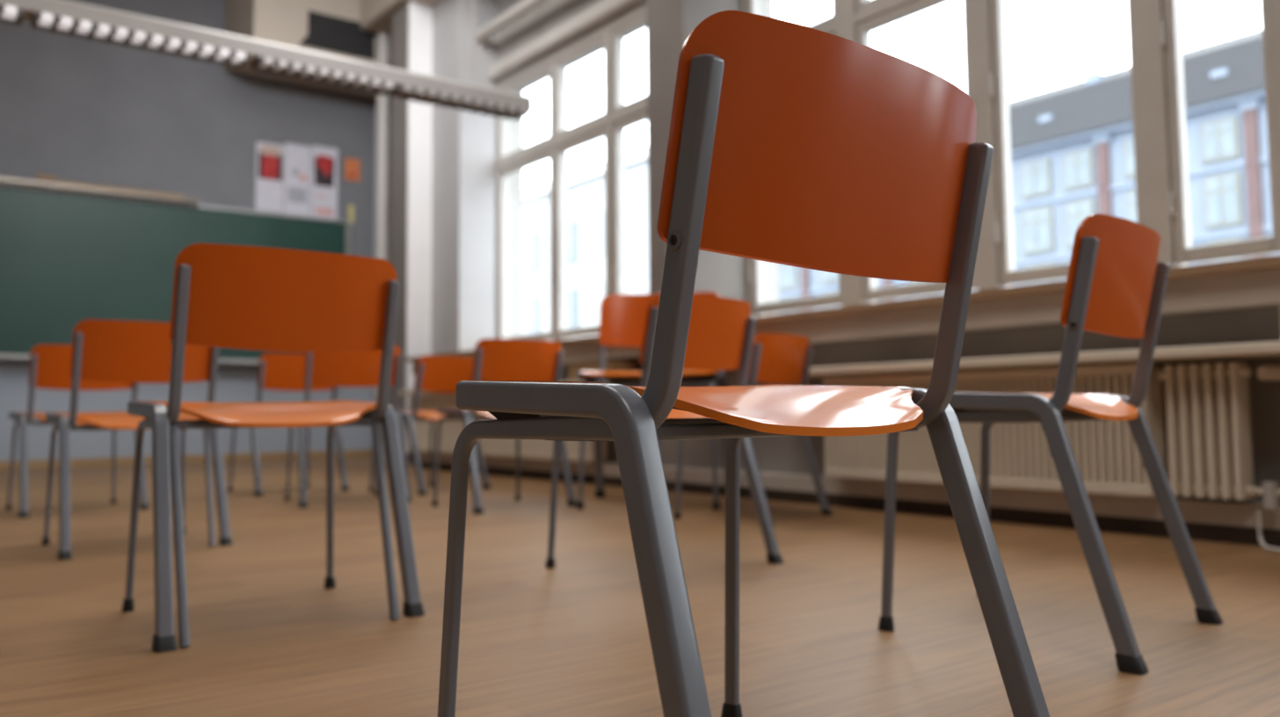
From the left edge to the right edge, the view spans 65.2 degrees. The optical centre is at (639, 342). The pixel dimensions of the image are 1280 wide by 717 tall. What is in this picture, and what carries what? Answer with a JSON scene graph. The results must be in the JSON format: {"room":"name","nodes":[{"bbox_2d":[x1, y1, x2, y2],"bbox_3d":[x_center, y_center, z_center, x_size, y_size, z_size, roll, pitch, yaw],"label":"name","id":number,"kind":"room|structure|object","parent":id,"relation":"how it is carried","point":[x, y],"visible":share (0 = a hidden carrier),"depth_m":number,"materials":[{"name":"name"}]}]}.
{"room":"classroom","nodes":[
{"label":"classroom","id":0,"kind":"room"},
{"bbox_2d":[0,0,376,460],"bbox_3d":[-6.171,-1.250,8.147,9.000,4.600,0.250,2,-5,-37],"label":"wall","id":1,"kind":"structure","parent":0,"point":[73,109],"depth_m":9.33,"materials":[{"name":"grey paint"}]},
{"bbox_2d":[0,176,351,367],"bbox_3d":[-5.455,-0.614,8.353,6.235,1.545,0.198,2,-5,-37],"label":"chalkboard","id":2,"kind":"object","parent":1,"relation":"attached to","point":[70,255],"visible":0.43,"depth_m":8.88,"materials":[{"name":"metal"}]},
{"bbox_2d":[36,174,57,182],"bbox_3d":[-5.105,-1.405,8.603,0.150,0.060,0.050,2,-5,-37],"label":"eraser","id":3,"kind":"object","parent":2,"relation":"on","point":[39,178],"visible":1,"depth_m":8.58,"materials":[{"name":"beige wood"}]},
{"bbox_2d":[56,180,183,196],"bbox_3d":[-4.657,-1.370,8.962,1.050,0.030,0.050,2,-5,-37],"label":"stick","id":4,"kind":"object","parent":2,"relation":"on","point":[59,182],"visible":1,"depth_m":8.93,"materials":[{"name":"beige wood"}]},
{"bbox_2d":[0,354,259,366],"bbox_3d":[-5.440,0.123,8.247,6.180,0.060,0.100,2,-5,-37],"label":"chalk tray","id":5,"kind":"object","parent":2,"relation":"on","point":[222,360],"depth_m":9.39,"materials":[{"name":"metal"}]},
{"bbox_2d":[0,449,371,469],"bbox_3d":[-6.183,0.997,7.803,8.520,0.070,0.050,2,-5,-37],"label":"baseboard","id":6,"kind":"structure","parent":1,"relation":"attached to","point":[280,455],"depth_m":9.27,"materials":[{"name":"beige wood"}]},
{"bbox_2d":[255,141,283,212],"bbox_3d":[-3.662,-1.635,9.898,0.265,0.680,0.009,2,-5,-37],"label":"poster","id":7,"kind":"object","parent":1,"relation":"attached to","point":[270,157],"visible":1,"depth_m":9.89,"materials":[{"name":"paper"}]},
{"bbox_2d":[258,151,282,181],"bbox_3d":[-3.660,-1.749,9.906,0.230,0.270,0.002,2,-5,-37],"label":"picture","id":8,"kind":"object","parent":7,"relation":"attached to","point":[270,163],"depth_m":9.90},
{"bbox_2d":[283,143,311,217],"bbox_3d":[-3.444,-1.635,10.062,0.260,0.720,0.008,2,-5,-37],"label":"poster","id":9,"kind":"object","parent":1,"relation":"attached to","point":[297,157],"visible":0.95,"depth_m":10.06,"materials":[{"name":"paper"}]},
{"bbox_2d":[311,145,338,219],"bbox_3d":[-3.224,-1.631,10.227,0.270,0.750,0.008,2,-5,-37],"label":"poster","id":10,"kind":"object","parent":1,"relation":"attached to","point":[324,160],"visible":0.93,"depth_m":10.22,"materials":[{"name":"paper"}]},
{"bbox_2d":[314,157,334,187],"bbox_3d":[-3.228,-1.741,10.230,0.210,0.290,0.002,2,-5,-37],"label":"picture","id":11,"kind":"object","parent":10,"relation":"attached to","point":[324,167],"depth_m":10.23},
{"bbox_2d":[348,204,354,222],"bbox_3d":[-2.996,-1.337,10.377,0.055,0.180,0.006,2,-5,-37],"label":"note","id":12,"kind":"object","parent":1,"relation":"attached to","point":[351,212],"visible":1,"depth_m":10.37,"materials":[{"name":"yellow paper"}]},
{"bbox_2d":[344,157,360,181],"bbox_3d":[-2.994,-1.801,10.413,0.160,0.230,0.007,2,-5,-37],"label":"note","id":13,"kind":"object","parent":1,"relation":"attached to","point":[352,166],"visible":1,"depth_m":10.41,"materials":[{"name":"orange paper"}]},
{"bbox_2d":[389,0,414,465],"bbox_3d":[-1.907,-1.233,8.995,0.560,4.600,0.350,2,-5,-37],"label":"wall","id":14,"kind":"structure","parent":0,"point":[400,18],"depth_m":8.80,"materials":[{"name":"beige paint"}]},
{"bbox_2d":[405,0,432,452],"bbox_3d":[-1.929,-1.295,8.748,0.215,4.490,0.025,2,-5,-37],"label":"pillar","id":15,"kind":"structure","parent":14,"relation":"attached to","point":[420,15],"depth_m":8.73,"materials":[{"name":"white paint"}]},
{"bbox_2d":[430,0,495,355],"bbox_3d":[-1.543,-1.257,8.694,0.340,4.600,0.570,2,-5,-37],"label":"pillar","id":16,"kind":"structure","parent":0,"point":[463,256],"depth_m":8.50,"materials":[{"name":"white paint"}]},
{"bbox_2d":[360,0,439,36],"bbox_3d":[-0.527,-3.340,7.053,0.480,0.390,6.480,2,-5,-37],"label":"duct","id":17,"kind":"object","parent":16,"relation":"attached to","point":[375,15],"visible":0.43,"depth_m":9.24,"materials":[{"name":"beige paint"}]},
{"bbox_2d":[474,0,548,43],"bbox_3d":[-0.170,-2.735,6.943,0.100,0.098,6.950,2,-5,-37],"label":"ceiling pipe","id":18,"kind":"object","parent":16,"relation":"attached to","point":[524,7],"visible":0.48,"depth_m":8.10,"materials":[{"name":"white metal"}]},
{"bbox_2d":[388,0,778,404],"bbox_3d":[1.403,-1.520,5.307,0.300,4.600,14.000,2,-5,-37],"label":"wall","id":19,"kind":"structure","parent":0,"point":[551,14],"depth_m":8.49,"materials":[{"name":"paint"}]},
{"bbox_2d":[488,0,641,80],"bbox_3d":[2.025,-2.663,4.232,0.070,0.140,11.000,2,-5,-37],"label":"trim","id":20,"kind":"structure","parent":19,"relation":"attached to","point":[603,10],"depth_m":7.72,"materials":[{"name":"grey paint"}]},
{"bbox_2d":[495,2,647,341],"bbox_3d":[-0.379,-1.123,7.540,0.130,2.390,2.750,2,-5,-37],"label":"window","id":21,"kind":"structure","parent":19,"relation":"in","point":[618,116],"depth_m":7.78,"materials":[{"name":"beige paint"}]},
{"bbox_2d":[740,0,1279,317],"bbox_3d":[2.775,-1.444,3.337,0.140,2.390,7.020,2,-5,-37],"label":"window","id":22,"kind":"structure","parent":19,"relation":"in","point":[1158,102],"depth_m":4.40,"materials":[{"name":"beige paint"}]},
{"bbox_2d":[0,456,1279,716],"bbox_3d":[-2.084,0.691,2.579,9.000,0.120,13.900,2,-5,-37],"label":"floor","id":23,"kind":"structure","parent":0,"point":[267,637],"depth_m":2.17,"materials":[{"name":"brown wood"}]},
{"bbox_2d":[5,344,149,518],"bbox_3d":[-2.633,0.403,4.675,0.521,0.757,0.483,3,-5,-42],"label":"chair","id":24,"kind":"object","parent":23,"relation":"on","point":[50,365],"visible":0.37,"depth_m":4.49,"materials":[{"name":"grey paint"}]},
{"bbox_2d":[41,320,232,560],"bbox_3d":[-1.706,0.313,3.382,0.510,0.741,0.479,3,-5,-40],"label":"chair","id":25,"kind":"object","parent":23,"relation":"on","point":[110,351],"visible":0.73,"depth_m":3.25,"materials":[{"name":"grey paint"}]},
{"bbox_2d":[121,243,424,653],"bbox_3d":[-0.820,0.207,2.203,0.532,0.774,0.500,2,-5,-37],"label":"chair","id":26,"kind":"object","parent":23,"relation":"on","point":[243,297],"visible":1,"depth_m":2.08,"materials":[{"name":"grey paint"}]},
{"bbox_2d":[227,352,349,496],"bbox_3d":[-2.007,0.459,5.692,0.532,0.772,0.493,3,-5,-42],"label":"chair","id":27,"kind":"object","parent":23,"relation":"on","point":[282,372],"visible":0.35,"depth_m":5.53,"materials":[{"name":"grey paint"}]},
{"bbox_2d":[284,345,411,508],"bbox_3d":[-1.474,0.406,5.005,0.532,0.772,0.493,2,-5,-31],"label":"chair","id":28,"kind":"object","parent":23,"relation":"on","point":[345,369],"visible":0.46,"depth_m":4.86,"materials":[{"name":"grey paint"}]},
{"bbox_2d":[373,31,390,460],"bbox_3d":[-2.435,-1.196,9.441,0.120,4.597,0.120,2,-5,-37],"label":"pipe","id":29,"kind":"object","parent":23,"relation":"on","point":[383,38],"visible":0.55,"depth_m":9.43,"materials":[{"name":"grey metal"}]},
{"bbox_2d":[368,355,491,495],"bbox_3d":[-1.192,0.460,5.655,0.478,0.749,0.516,-3,-5,36],"label":"chair","id":30,"kind":"object","parent":23,"relation":"on","point":[433,374],"visible":0.7,"depth_m":5.52,"materials":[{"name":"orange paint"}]},
{"bbox_2d":[431,338,576,514],"bbox_3d":[-0.644,0.379,4.661,0.526,0.763,0.487,3,-5,-38],"label":"chair","id":31,"kind":"object","parent":23,"relation":"on","point":[494,359],"visible":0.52,"depth_m":4.54,"materials":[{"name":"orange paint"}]},
{"bbox_2d":[576,291,727,510],"bbox_3d":[0.074,0.247,4.756,0.707,1.027,0.656,-1,-4,8],"label":"chair","id":32,"kind":"object","parent":23,"relation":"on","point":[621,316],"visible":0.55,"depth_m":4.99,"materials":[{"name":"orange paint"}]},
{"bbox_2d":[545,292,784,568],"bbox_3d":[0.059,0.255,2.827,0.475,0.744,0.512,-4,-5,42],"label":"chair","id":33,"kind":"object","parent":23,"relation":"on","point":[721,331],"visible":0.42,"depth_m":2.79,"materials":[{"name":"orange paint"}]},
{"bbox_2d":[437,9,1050,716],"bbox_3d":[0.105,0.120,1.087,0.532,0.772,0.493,3,-5,-41],"label":"chair","id":34,"kind":"object","parent":23,"relation":"on","point":[791,144],"visible":1,"depth_m":0.94,"materials":[{"name":"orange paint"}]},
{"bbox_2d":[670,235,676,245],"bbox_3d":[0.029,-0.086,0.841,0.001,0.009,0.009,3,-5,-41],"label":"screw","id":35,"kind":"object","parent":34,"relation":"attached to","point":[673,238],"depth_m":0.84,"materials":[{"name":"black metal"}]},
{"bbox_2d":[673,332,832,526],"bbox_3d":[0.452,0.344,4.080,0.467,0.732,0.504,-4,-5,38],"label":"chair","id":36,"kind":"object","parent":23,"relation":"on","point":[775,359],"visible":0.53,"depth_m":4.01,"materials":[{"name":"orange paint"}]},
{"bbox_2d":[878,213,1222,675],"bbox_3d":[0.803,0.176,1.996,0.493,0.772,0.532,-4,-5,42],"label":"chair","id":37,"kind":"object","parent":23,"relation":"on","point":[1116,286],"visible":0.94,"depth_m":1.83,"materials":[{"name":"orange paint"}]},
{"bbox_3d":[1.984,0.251,3.045,0.032,0.744,0.032,2,-5,-37],"label":"supply pipe","id":38,"kind":"object","parent":23,"relation":"on","visible":0},
{"bbox_2d":[1257,365,1279,380],"bbox_3d":[1.938,0.093,3.054,0.086,0.044,0.044,0,-4,-8],"label":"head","id":39,"kind":"object","parent":38,"relation":"attached to","point":[1270,373],"visible":1,"depth_m":3.04},
{"bbox_2d":[646,0,745,301],"bbox_3d":[0.329,-1.895,6.133,0.455,3.718,0.360,2,-5,-37],"label":"wall","id":40,"kind":"structure","parent":0,"point":[669,23],"depth_m":5.98,"materials":[{"name":"beige paint"}]},
{"bbox_2d":[560,305,1279,503],"bbox_3d":[1.826,0.258,3.891,0.600,0.850,11.050,2,-5,-37],"label":"wall","id":41,"kind":"structure","parent":0,"point":[784,454],"depth_m":3.84,"materials":[{"name":"beige paint"}]},
{"bbox_2d":[399,380,610,395],"bbox_3d":[-0.944,0.314,6.849,0.285,0.036,2.900,2,-5,-37],"label":"shelf","id":42,"kind":"object","parent":41,"relation":"attached to","point":[411,391],"visible":0.13,"depth_m":7.68,"materials":[{"name":"beige wood"}]},
{"bbox_2d":[567,360,635,380],"bbox_3d":[-0.229,0.171,5.906,0.190,0.105,0.430,2,-5,-37],"label":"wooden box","id":43,"kind":"object","parent":42,"relation":"on","point":[611,366],"visible":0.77,"depth_m":5.79,"materials":[{"name":"beige wood"}]},
{"bbox_2d":[409,393,607,462],"bbox_3d":[-1.000,0.569,6.976,0.197,0.440,2.500,2,-5,-37],"label":"radiator","id":44,"kind":"object","parent":41,"relation":"attached to","point":[534,449],"visible":0.41,"depth_m":6.92,"materials":[{"name":"beige metal"}]},
{"bbox_2d":[406,254,1279,362],"bbox_3d":[1.755,-0.185,3.877,0.800,0.032,11.060,2,-5,-37],"label":"windowsill","id":45,"kind":"structure","parent":41,"relation":"on","point":[1269,262],"depth_m":3.82,"materials":[{"name":"brown wood"}]},
{"bbox_2d":[412,267,1279,375],"bbox_3d":[1.527,-0.126,3.702,0.130,0.105,11.060,2,-5,-37],"label":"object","id":46,"kind":"structure","parent":41,"relation":"attached to","point":[1257,288],"depth_m":3.82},
{"bbox_2d":[418,451,1279,529],"bbox_3d":[1.546,0.580,3.662,0.100,0.070,11.060,2,-5,-37],"label":"trim","id":47,"kind":"structure","parent":41,"relation":"attached to","point":[1226,512],"depth_m":3.83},
{"bbox_2d":[420,461,1279,547],"bbox_3d":[1.555,0.643,3.664,0.120,0.055,11.060,2,-5,-37],"label":"baseboard","id":48,"kind":"structure","parent":41,"relation":"attached to","point":[1235,534],"depth_m":3.83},
{"bbox_2d":[821,363,1170,497],"bbox_3d":[1.312,0.334,3.900,0.197,0.440,1.430,2,-5,-37],"label":"radiator","id":49,"kind":"object","parent":41,"relation":"attached to","point":[1108,457],"visible":0.66,"depth_m":3.62,"materials":[{"name":"beige metal"}]},
{"bbox_2d":[808,341,1279,378],"bbox_3d":[1.860,0.029,3.119,0.285,0.036,3.950,2,-5,-37],"label":"shelf","id":50,"kind":"object","parent":41,"relation":"attached to","point":[1260,350],"visible":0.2,"depth_m":3.44,"materials":[{"name":"beige wood"}]},
{"bbox_2d":[1156,363,1258,500],"bbox_3d":[1.837,0.281,3.211,0.185,0.420,0.275,2,-5,-37],"label":"radiator","id":51,"kind":"object","parent":41,"relation":"attached to","point":[1208,405],"visible":0.95,"depth_m":3.14,"materials":[{"name":"beige metal"}]},
{"bbox_2d":[1255,481,1279,509],"bbox_3d":[1.933,0.463,3.029,0.118,0.080,0.050,-2,-4,19],"label":"radiator valve","id":52,"kind":"object","parent":51,"relation":"attached to","point":[1270,491],"visible":1,"depth_m":3.02,"materials":[{"name":"beige plastic"}]},
{"bbox_2d":[1257,509,1279,552],"bbox_3d":[1.894,0.559,2.928,0.032,0.115,0.258,0,-4,-6],"label":"pipe","id":53,"kind":"object","parent":52,"relation":"hanging from","point":[1263,545],"visible":1,"depth_m":3.04,"materials":[{"name":"beige metal"}]},
{"bbox_3d":[-2.131,-4.057,2.907,9.000,0.200,13.900,2,-5,-37],"label":"ceiling","id":54,"kind":"structure","parent":0,"visible":0},
{"bbox_2d":[0,0,532,120],"bbox_3d":[-2.779,-2.689,5.359,4.990,2.178,0.174,2,-5,-37],"label":"lamp","id":55,"kind":"object","parent":54,"relation":"hanging from","point":[62,17],"visible":1,"depth_m":5.66,"materials":[{"name":"white metal"}]},
{"bbox_2d":[224,0,392,98],"bbox_3d":[-3.094,-3.054,9.798,1.600,0.828,0.986,2,-5,-37],"label":"projector screen","id":56,"kind":"object","parent":54,"relation":"in","point":[332,27],"visible":0.59,"depth_m":9.30,"materials":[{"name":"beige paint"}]},
{"label":"outside","id":57,"kind":"structure","parent":0,"visible":0},
{"bbox_3d":[31.919,10.489,60.793,115.400,0.300,180.000,2,-5,-37],"label":"street","id":58,"kind":"object","parent":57,"visible":0},
{"bbox_2d":[523,145,648,341],"bbox_3d":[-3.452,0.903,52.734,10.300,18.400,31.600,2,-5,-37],"label":"window pane","id":59,"kind":"structure","parent":58,"relation":"on","point":[585,187],"depth_m":43.69,"materials":[{"name":"clear glass"}]},
{"bbox_2d":[778,28,1279,313],"bbox_3d":[14.655,0.380,23.771,8.650,15.100,32.800,2,-5,-37],"label":"building","id":60,"kind":"structure","parent":58,"relation":"on","point":[1072,146],"depth_m":22.58,"materials":[{"name":"stone"}]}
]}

